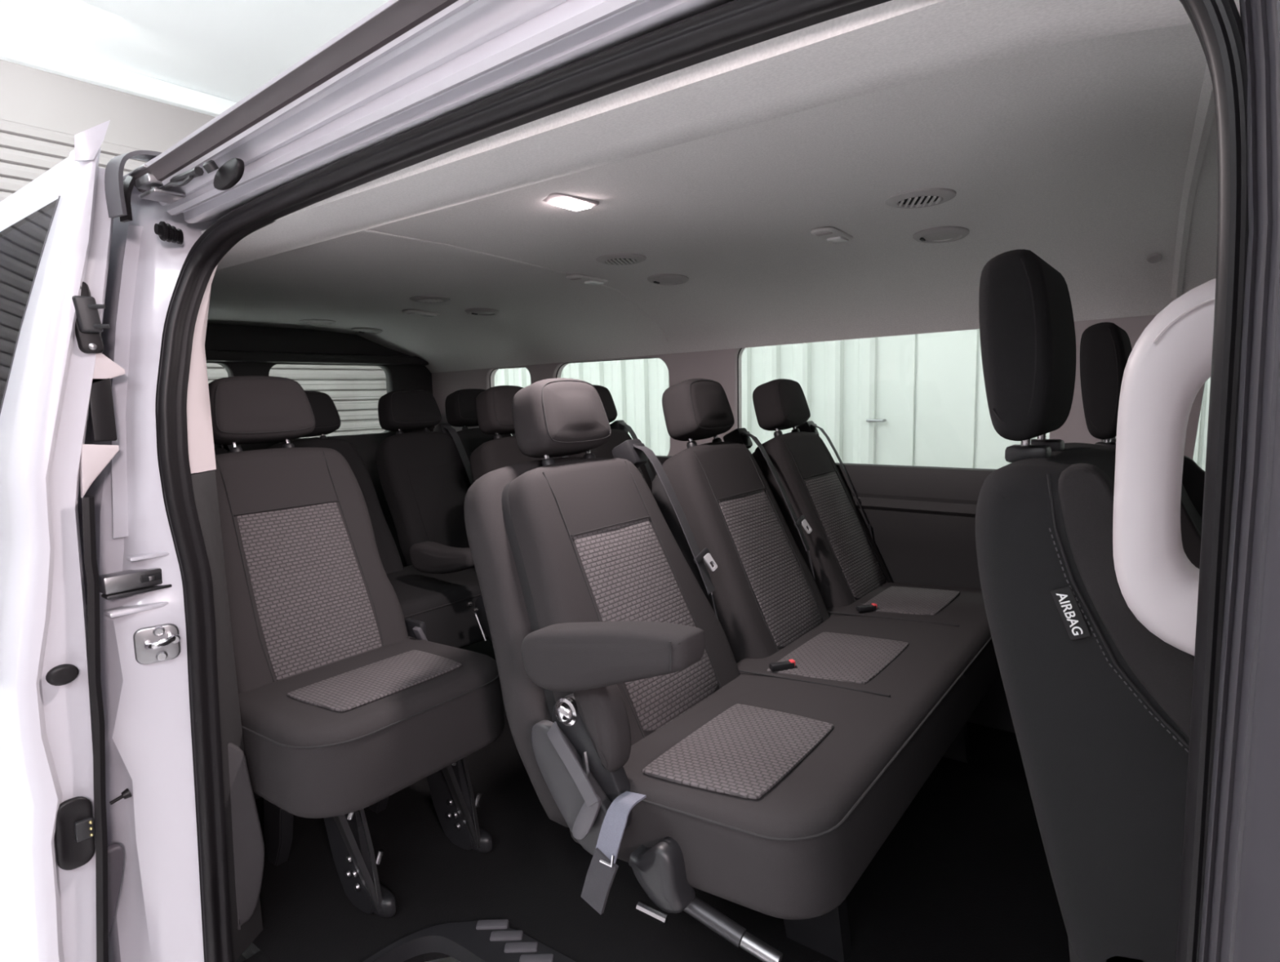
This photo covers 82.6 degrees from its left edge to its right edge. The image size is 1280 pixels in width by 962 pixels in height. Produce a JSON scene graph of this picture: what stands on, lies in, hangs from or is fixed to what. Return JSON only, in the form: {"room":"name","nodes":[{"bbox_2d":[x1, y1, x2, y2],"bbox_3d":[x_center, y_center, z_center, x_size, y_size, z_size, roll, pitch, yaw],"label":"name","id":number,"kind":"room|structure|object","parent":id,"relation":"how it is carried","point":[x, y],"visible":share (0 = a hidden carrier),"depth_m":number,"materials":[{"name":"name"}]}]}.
{"room":"vehicle interior","nodes":[
{"label":"vehicle interior","id":0,"kind":"room"},
{"bbox_2d":[77,185,219,961],"bbox_3d":[-1.444,0.249,1.732,1.738,1.560,0.235,4,9,37],"label":"wall pillar","id":1,"kind":"structure","parent":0,"point":[157,916],"depth_m":1.19,"materials":[{"name":"white metal"}]},
{"bbox_2d":[0,120,124,961],"bbox_3d":[-1.205,0.306,1.399,1.028,1.715,0.221,4,9,37],"label":"sliding door","id":2,"kind":"structure","parent":1,"relation":"attached to","point":[60,877],"depth_m":1.08,"materials":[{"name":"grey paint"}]},
{"bbox_2d":[104,150,244,222],"bbox_3d":[-0.631,-0.430,1.020,0.298,0.101,0.112,4,9,37],"label":"bracket","id":3,"kind":"object","parent":2,"relation":"attached to","point":[117,191],"visible":0.84,"depth_m":1.05,"materials":[{"name":"grey metal"}]},
{"bbox_2d":[109,787,131,804],"bbox_3d":[-0.837,0.507,1.172,0.015,0.017,0.029,4,9,37],"label":"plug","id":4,"kind":"object","parent":1,"relation":"attached to","point":[126,793],"visible":1,"depth_m":1.17,"materials":[{"name":"black plastic"}]},
{"bbox_2d":[98,568,172,599],"bbox_3d":[-0.812,0.161,1.175,0.038,0.034,0.093,4,9,37],"label":"door hinge","id":5,"kind":"object","parent":1,"relation":"attached to","point":[128,582],"visible":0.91,"depth_m":1.16,"materials":[{"name":"silver metal"}]},
{"bbox_2d":[133,622,181,664],"bbox_3d":[-0.776,0.265,1.174,0.064,0.060,0.037,-6,8,-35],"label":"door striker","id":6,"kind":"object","parent":1,"relation":"attached to","point":[158,642],"depth_m":1.18,"materials":[{"name":"silver metal"}]},
{"bbox_2d":[154,221,183,244],"bbox_3d":[-0.739,-0.390,1.143,0.028,0.030,0.047,1,7,22],"label":"rubber bump stop","id":7,"kind":"object","parent":1,"relation":"attached to","point":[166,232],"visible":1,"depth_m":1.13,"materials":[{"name":"black rubber"}]},
{"bbox_2d":[155,0,1248,961],"bbox_3d":[-0.197,0.357,0.840,1.340,1.501,0.136,4,9,37],"label":"seal","id":8,"kind":"object","parent":1,"relation":"attached to","point":[734,25],"visible":0.99,"depth_m":0.63,"materials":[{"name":"black rubber"}]},
{"bbox_2d":[123,156,222,217],"bbox_3d":[0.005,-0.551,1.680,4.080,0.297,1.865,4,9,37],"label":"roof","id":9,"kind":"structure","parent":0,"point":[126,175],"depth_m":1.12,"materials":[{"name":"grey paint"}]},
{"bbox_2d":[123,0,733,223],"bbox_3d":[-0.103,-0.422,0.655,1.600,0.112,0.120,4,9,37],"label":"sliding door rail","id":10,"kind":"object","parent":9,"relation":"attached to","point":[468,52],"depth_m":0.74,"materials":[{"name":"white metal"}]},
{"bbox_2d":[133,0,457,192],"bbox_3d":[-0.145,-0.426,0.624,1.530,0.069,0.022,4,9,37],"label":"trim","id":11,"kind":"structure","parent":10,"relation":"attached to","point":[402,16],"depth_m":0.79,"materials":[{"name":"grey"}]},
{"bbox_2d":[191,473,246,961],"bbox_3d":[-1.446,0.315,1.859,1.590,1.600,0.030,4,9,37],"label":"wall","id":12,"kind":"structure","parent":0,"point":[241,957],"depth_m":1.45,"materials":[{"name":"black plastic"}]},
{"bbox_2d":[110,224,142,537],"bbox_3d":[-0.820,-0.159,1.173,0.006,0.495,0.095,4,9,37],"label":"trim","id":13,"kind":"structure","parent":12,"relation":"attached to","point":[133,234],"depth_m":1.16,"materials":[{"name":"grey paint"}]},
{"bbox_2d":[102,601,168,617],"bbox_3d":[-0.803,0.203,1.184,0.035,0.009,0.110,4,9,37],"label":"trim","id":14,"kind":"structure","parent":12,"relation":"attached to","point":[122,610],"depth_m":1.16,"materials":[{"name":"grey paint"}]},
{"bbox_2d":[126,551,168,561],"bbox_3d":[-0.788,0.120,1.184,0.020,0.007,0.075,4,9,37],"label":"trim","id":15,"kind":"structure","parent":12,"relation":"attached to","point":[143,556],"depth_m":1.17,"materials":[{"name":"grey paint"}]},
{"bbox_2d":[186,264,217,473],"bbox_3d":[-0.840,-0.210,1.299,0.274,0.376,0.104,4,9,37],"label":"trim","id":16,"kind":"structure","parent":12,"relation":"attached to","point":[202,457],"depth_m":1.23,"materials":[{"name":"grey plastic"}]},
{"bbox_2d":[191,470,262,961],"bbox_3d":[-0.842,0.412,1.416,0.078,0.883,0.390,-7,9,-38],"label":"trim","id":17,"kind":"structure","parent":12,"relation":"attached to","point":[204,483],"depth_m":1.29,"materials":[{"name":"black plastic"}]},
{"bbox_2d":[227,742,264,929],"bbox_3d":[-0.737,0.628,1.335,0.050,0.370,0.070,4,9,37],"label":"trim","id":18,"kind":"structure","parent":12,"relation":"attached to","point":[248,843],"depth_m":1.32,"materials":[{"name":"grey plastic"}]},
{"bbox_2d":[204,323,435,566],"bbox_3d":[-1.545,0.052,2.971,0.050,1.460,1.800,4,9,37],"label":"wall","id":19,"kind":"structure","parent":0,"point":[219,336],"depth_m":3.13,"materials":[{"name":"black plastic"}]},
{"bbox_2d":[204,349,428,365],"bbox_3d":[-1.532,-0.488,2.866,0.050,0.042,1.670,4,9,37],"label":"trim","id":20,"kind":"structure","parent":19,"relation":"attached to","point":[211,355],"depth_m":3.03,"materials":[{"name":"black plastic"}]},
{"bbox_2d":[284,377,385,429],"bbox_3d":[-1.343,-0.352,3.197,0.012,0.334,0.594,4,9,37],"label":"window","id":21,"kind":"structure","parent":19,"relation":"in","point":[285,377],"depth_m":3.24,"materials":[{"name":"clear glass"}]},
{"bbox_2d":[241,638,1070,961],"bbox_3d":[0.051,0.811,1.837,3.950,0.050,1.700,4,9,37],"label":"floor","id":22,"kind":"structure","parent":0,"point":[963,874],"depth_m":1.49,"materials":[{"name":"black carpet"}]},
{"bbox_2d":[208,375,504,917],"bbox_3d":[-0.662,0.299,1.576,0.667,1.061,0.482,4,9,37],"label":"seat","id":23,"kind":"object","parent":22,"relation":"on","point":[347,704],"visible":0.9,"depth_m":1.54,"materials":[{"name":"grey fabric"}]},
{"bbox_2d":[238,635,504,817],"bbox_3d":[-0.568,0.485,1.528,0.439,0.180,0.475,4,9,37],"label":"seat cushion","id":24,"kind":"object","parent":23,"relation":"on","point":[343,730],"depth_m":1.37,"materials":[{"name":"grey fabric"}]},
{"bbox_2d":[213,388,515,799],"bbox_3d":[-0.802,0.208,2.469,0.719,1.036,1.520,4,9,37],"label":"seats","id":25,"kind":"object","parent":22,"relation":"on","point":[425,477],"visible":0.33,"depth_m":2.63,"materials":[{"name":"black fabric"}]},
{"bbox_2d":[386,564,488,648],"bbox_3d":[-0.688,0.404,2.409,0.440,0.196,1.515,4,9,37],"label":"seat cushion","id":26,"kind":"object","parent":25,"relation":"on","point":[440,600],"depth_m":2.23,"materials":[{"name":"black fabric"}]},
{"bbox_2d":[362,919,575,961],"bbox_3d":[-0.045,0.976,1.026,1.046,0.220,0.350,4,9,37],"label":"step","id":27,"kind":"structure","parent":22,"relation":"on","point":[487,940],"depth_m":1.33,"materials":[{"name":"black plastic"}]},
{"bbox_2d":[408,384,654,640],"bbox_3d":[-0.120,0.206,2.350,0.791,1.036,0.921,4,9,37],"label":"seat","id":28,"kind":"object","parent":22,"relation":"on","point":[493,405],"visible":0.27,"depth_m":2.26,"materials":[{"name":"grey fabric"}]},
{"bbox_2d":[463,377,999,961],"bbox_3d":[0.333,0.279,1.666,0.769,1.034,1.536,4,9,37],"label":"seat","id":29,"kind":"object","parent":22,"relation":"on","point":[720,681],"visible":0.99,"depth_m":1.31,"materials":[{"name":"grey fabric"}]},
{"bbox_2d":[569,582,999,919],"bbox_3d":[0.470,0.445,1.601,0.455,0.168,1.395,4,9,37],"label":"seat cushion","id":30,"kind":"object","parent":29,"relation":"on","point":[774,776],"depth_m":1.20,"materials":[{"name":"grey fabric"}]},
{"bbox_2d":[975,248,1194,961],"bbox_3d":[0.817,0.296,0.869,0.743,1.166,0.466,4,9,37],"label":"passenger seat","id":31,"kind":"object","parent":22,"relation":"on","point":[1100,704],"visible":0.84,"depth_m":0.83,"materials":[{"name":"black fabric"}]},
{"bbox_2d":[1067,937,1145,961],"bbox_3d":[0.880,0.584,0.864,0.605,0.234,0.460,4,9,37],"label":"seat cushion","id":32,"kind":"object","parent":31,"relation":"on","point":[1081,948],"depth_m":0.83,"materials":[{"name":"black fabric"}]},
{"bbox_2d":[1080,321,1202,568],"bbox_3d":[1.290,0.240,1.437,0.743,1.121,0.465,4,9,37],"label":"seat","id":33,"kind":"object","parent":22,"relation":"on","point":[1105,348],"visible":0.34,"depth_m":1.47,"materials":[{"name":"black fabric"}]},
{"bbox_3d":[0.508,0.289,0.512,0.100,1.280,0.240,4,9,37],"label":"trim","id":34,"kind":"structure","parent":22,"relation":"on","visible":0},
{"bbox_2d":[1112,278,1215,655],"bbox_3d":[0.470,-0.010,0.576,0.159,0.400,0.076,4,9,37],"label":"handle","id":35,"kind":"object","parent":34,"relation":"attached to","point":[1166,369],"visible":0.71,"depth_m":0.58,"materials":[{"name":"grey plastic"}]},
{"bbox_2d":[494,337,877,464],"bbox_3d":[-0.574,-0.971,5.474,4.772,3.890,0.095,4,9,37],"label":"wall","id":36,"kind":"structure","parent":0,"point":[824,371],"depth_m":4.40,"materials":[{"name":"white"}]},
{"bbox_2d":[268,364,386,435],"bbox_3d":[-2.696,-0.698,6.346,0.087,0.608,1.069,4,9,37],"label":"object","id":37,"kind":"structure","parent":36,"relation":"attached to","point":[340,374],"depth_m":6.47,"materials":[{"name":"grey"}]},
{"bbox_2d":[852,328,1210,471],"bbox_3d":[3.420,-0.700,2.430,5.569,3.890,0.103,4,9,37],"label":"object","id":38,"kind":"structure","parent":36,"relation":"in","point":[932,407],"depth_m":3.89,"materials":[{"name":"white"}]},
{"bbox_2d":[200,0,1239,373],"bbox_3d":[0.033,-0.485,1.698,3.951,0.311,1.717,4,9,37],"label":"ceiling","id":39,"kind":"structure","parent":0,"point":[1061,131],"depth_m":1.39,"materials":[{"name":"grey fabric"}]},
{"bbox_2d":[298,319,336,324],"bbox_3d":[-1.260,-0.621,2.849,0.134,0.012,0.134,4,9,37],"label":"ceiling vent","id":40,"kind":"object","parent":39,"relation":"in","point":[318,322],"visible":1,"depth_m":2.81,"materials":[{"name":"black plastic"}]},
{"bbox_2d":[351,327,382,333],"bbox_3d":[-1.161,-0.639,3.101,0.123,0.017,0.123,3,8,32],"label":"ceiling speaker","id":41,"kind":"object","parent":39,"relation":"attached to","point":[362,330],"visible":1,"depth_m":3.07,"materials":[{"name":"black plastic"}]},
{"bbox_2d":[358,330,376,332],"bbox_3d":[-1.161,-0.639,3.100,0.090,0.007,0.090,4,5,37],"label":"grille","id":42,"kind":"object","parent":41,"relation":"attached to","point":[358,331],"depth_m":3.11,"materials":[{"name":"grey plastic"}]},
{"bbox_2d":[401,309,440,316],"bbox_3d":[-0.807,-0.618,2.691,0.055,0.016,0.150,4,9,37],"label":"recessed light","id":43,"kind":"object","parent":39,"relation":"in","point":[427,313],"visible":0.99,"depth_m":2.67,"materials":[{"name":"white plastic"}]},
{"bbox_2d":[409,295,450,302],"bbox_3d":[-0.695,-0.603,2.417,0.134,0.012,0.134,4,9,37],"label":"ceiling vent","id":44,"kind":"object","parent":39,"relation":"in","point":[426,299],"visible":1,"depth_m":2.39,"materials":[{"name":"black plastic"}]},
{"bbox_2d":[464,307,499,315],"bbox_3d":[-0.581,-0.622,2.682,0.123,0.017,0.123,3,8,32],"label":"ceiling speaker","id":45,"kind":"object","parent":39,"relation":"attached to","point":[476,311],"visible":1,"depth_m":2.65,"materials":[{"name":"black plastic"}]},
{"bbox_2d":[471,311,493,314],"bbox_3d":[-0.581,-0.622,2.682,0.090,0.007,0.090,4,5,37],"label":"grille","id":46,"kind":"object","parent":45,"relation":"attached to","point":[473,312],"depth_m":2.68,"materials":[{"name":"grey plastic"}]},
{"bbox_2d":[542,192,599,210],"bbox_3d":[-0.135,-0.514,1.340,0.062,0.018,0.125,4,9,37],"label":"recessed light","id":47,"kind":"object","parent":39,"relation":"in","point":[565,201],"visible":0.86,"depth_m":1.33,"materials":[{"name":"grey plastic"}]},
{"bbox_2d":[565,273,607,284],"bbox_3d":[-0.157,-0.595,2.157,0.055,0.016,0.150,4,9,37],"label":"recessed light","id":48,"kind":"object","parent":39,"relation":"in","point":[586,278],"visible":0.99,"depth_m":2.14,"materials":[{"name":"white plastic"}]},
{"bbox_2d":[595,253,646,265],"bbox_3d":[-0.050,-0.580,1.912,0.134,0.012,0.134,4,9,37],"label":"ceiling vent","id":49,"kind":"object","parent":39,"relation":"in","point":[619,259],"visible":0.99,"depth_m":1.88,"materials":[{"name":"black plastic"}]},
{"bbox_2d":[647,273,688,284],"bbox_3d":[0.083,-0.600,2.175,0.123,0.017,0.123,3,8,32],"label":"ceiling speaker","id":50,"kind":"object","parent":39,"relation":"attached to","point":[664,278],"visible":1,"depth_m":2.15,"materials":[{"name":"black plastic"}]},
{"bbox_2d":[654,278,680,282],"bbox_3d":[0.083,-0.600,2.175,0.090,0.007,0.090,4,5,37],"label":"grille","id":51,"kind":"object","parent":50,"relation":"attached to","point":[656,280],"depth_m":2.17,"materials":[{"name":"grey plastic"}]},
{"bbox_2d":[810,226,853,243],"bbox_3d":[0.453,-0.577,1.716,0.055,0.016,0.150,4,9,37],"label":"recessed light","id":52,"kind":"object","parent":39,"relation":"in","point":[831,234],"visible":1,"depth_m":1.70,"materials":[{"name":"white plastic"}]},
{"bbox_2d":[884,187,956,208],"bbox_3d":[0.558,-0.561,1.452,0.134,0.012,0.134,4,9,37],"label":"ceiling vent","id":53,"kind":"object","parent":39,"relation":"in","point":[922,197],"visible":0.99,"depth_m":1.43,"materials":[{"name":"grey plastic"}]},
{"bbox_2d":[912,226,968,243],"bbox_3d":[0.712,-0.581,1.726,0.123,0.017,0.123,3,8,32],"label":"ceiling speaker","id":54,"kind":"object","parent":39,"relation":"attached to","point":[930,235],"visible":1,"depth_m":1.71,"materials":[{"name":"grey plastic"}]},
{"bbox_2d":[923,232,958,239],"bbox_3d":[0.712,-0.581,1.726,0.090,0.007,0.090,4,5,37],"label":"grille","id":55,"kind":"object","parent":54,"relation":"attached to","point":[926,236],"depth_m":1.72,"materials":[{"name":"grey plastic"}]},
{"bbox_2d":[1146,253,1162,262],"bbox_3d":[1.198,-0.519,1.698,0.030,0.021,0.026,4,9,37],"label":"cap","id":56,"kind":"object","parent":39,"relation":"attached to","point":[1153,257],"visible":1,"depth_m":1.69,"materials":[{"name":"grey plastic"}]},
{"bbox_2d":[431,315,1204,459],"bbox_3d":[0.576,0.193,2.474,4.050,1.600,0.050,4,9,37],"label":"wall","id":57,"kind":"structure","parent":0,"point":[720,366],"depth_m":2.59,"materials":[{"name":"grey"}]},
{"bbox_2d":[489,366,524,387],"bbox_3d":[-0.568,-0.315,3.290,0.314,0.412,0.020,4,9,37],"label":"window frame","id":58,"kind":"structure","parent":57,"relation":"in","point":[520,366],"depth_m":3.31,"materials":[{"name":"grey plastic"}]},
{"bbox_2d":[362,229,668,342],"bbox_3d":[-0.239,-0.507,2.031,0.005,0.167,1.440,2,8,28],"label":"trim","id":59,"kind":"structure","parent":57,"relation":"attached to","point":[366,230],"depth_m":1.82,"materials":[{"name":"grey plastic"}]},
{"bbox_2d":[555,357,658,377],"bbox_3d":[-0.110,-0.285,2.942,0.626,0.424,0.020,4,9,37],"label":"window frame","id":60,"kind":"structure","parent":57,"relation":"in","point":[642,357],"depth_m":2.94,"materials":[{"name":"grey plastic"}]},
{"bbox_2d":[737,347,742,428],"bbox_3d":[0.741,-0.250,2.292,1.004,0.435,0.020,4,9,37],"label":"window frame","id":61,"kind":"structure","parent":57,"relation":"in","point":[741,348],"depth_m":2.57,"materials":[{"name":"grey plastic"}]},
{"bbox_2d":[648,455,1015,733],"bbox_3d":[0.571,0.317,2.437,3.900,0.763,0.040,4,9,37],"label":"trim","id":62,"kind":"structure","parent":57,"relation":"attached to","point":[922,519],"depth_m":2.18,"materials":[{"name":"black plastic"}]},
{"bbox_2d":[1171,62,1215,297],"bbox_3d":[0.925,-0.468,1.215,0.021,0.202,1.342,3,8,34],"label":"trim","id":63,"kind":"structure","parent":57,"relation":"attached to","point":[1206,111],"depth_m":1.31,"materials":[{"name":"grey plastic"}]},
{"bbox_2d":[1182,455,1204,518],"bbox_3d":[1.653,0.360,1.539,0.890,0.800,0.050,4,9,37],"label":"door","id":64,"kind":"structure","parent":57,"relation":"in","point":[1193,476],"depth_m":1.75,"materials":[{"name":"black plastic"}]},
{"bbox_2d":[1192,383,1204,457],"bbox_3d":[1.718,-0.162,1.554,0.877,0.427,0.020,4,9,37],"label":"window","id":65,"kind":"structure","parent":57,"relation":"in","point":[1204,384],"depth_m":1.80,"materials":[{"name":"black glass"}]},
{"bbox_3d":[0.755,0.458,0.108,0.780,1.630,0.115,4,9,37],"label":"wall","id":66,"kind":"structure","parent":0,"visible":0},
{"bbox_2d":[242,951,271,961],"bbox_3d":[-0.634,1.021,1.276,0.200,0.298,0.060,4,9,37],"label":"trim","id":67,"kind":"structure","parent":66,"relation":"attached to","point":[259,956],"depth_m":1.32,"materials":[{"name":"black plastic"}]},
{"bbox_2d":[1198,0,1279,961],"bbox_3d":[0.358,0.435,0.376,0.070,1.631,0.244,-4,7,-19],"label":"door seal","id":68,"kind":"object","parent":66,"relation":"attached to","point":[1241,912],"depth_m":0.39,"materials":[{"name":"grey rubber"}]},
{"label":"outside","id":69,"kind":"structure","parent":0,"visible":0},
{"bbox_2d":[426,955,460,961],"bbox_3d":[-0.574,1.571,1.039,10.400,0.100,8.000,4,9,37],"label":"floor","id":70,"kind":"structure","parent":69,"point":[451,958],"depth_m":2.12,"materials":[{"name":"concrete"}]},
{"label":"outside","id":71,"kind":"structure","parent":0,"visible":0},
{"bbox_2d":[0,59,215,152],"bbox_3d":[-4.716,-2.306,3.686,0.200,0.360,8.000,4,9,37],"label":"wall","id":72,"kind":"structure","parent":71,"point":[30,96],"depth_m":4.86,"materials":[{"name":"grey paint"}]},
{"bbox_2d":[0,119,74,202],"bbox_3d":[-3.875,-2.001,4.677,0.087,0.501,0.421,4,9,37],"label":"roller shutter","id":73,"kind":"object","parent":72,"relation":"attached to","point":[28,153],"depth_m":4.63,"materials":[{"name":"grey metal"}]},
{"bbox_2d":[0,34,237,116],"bbox_3d":[-4.694,-2.547,3.635,0.270,0.130,8.000,4,9,37],"label":"trim","id":74,"kind":"structure","parent":72,"relation":"attached to","point":[12,50],"depth_m":4.88,"materials":[{"name":"white"}]},
{"bbox_2d":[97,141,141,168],"bbox_3d":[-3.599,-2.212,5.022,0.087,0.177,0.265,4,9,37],"label":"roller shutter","id":75,"kind":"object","parent":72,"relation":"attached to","point":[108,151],"depth_m":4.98,"materials":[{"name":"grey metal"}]},
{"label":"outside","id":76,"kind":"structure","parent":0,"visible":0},
{"bbox_2d":[0,0,389,102],"bbox_3d":[-0.668,-2.404,0.562,10.400,0.130,8.000,4,9,37],"label":"ceiling","id":77,"kind":"structure","parent":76,"point":[225,49],"depth_m":4.48,"materials":[{"name":"white"}]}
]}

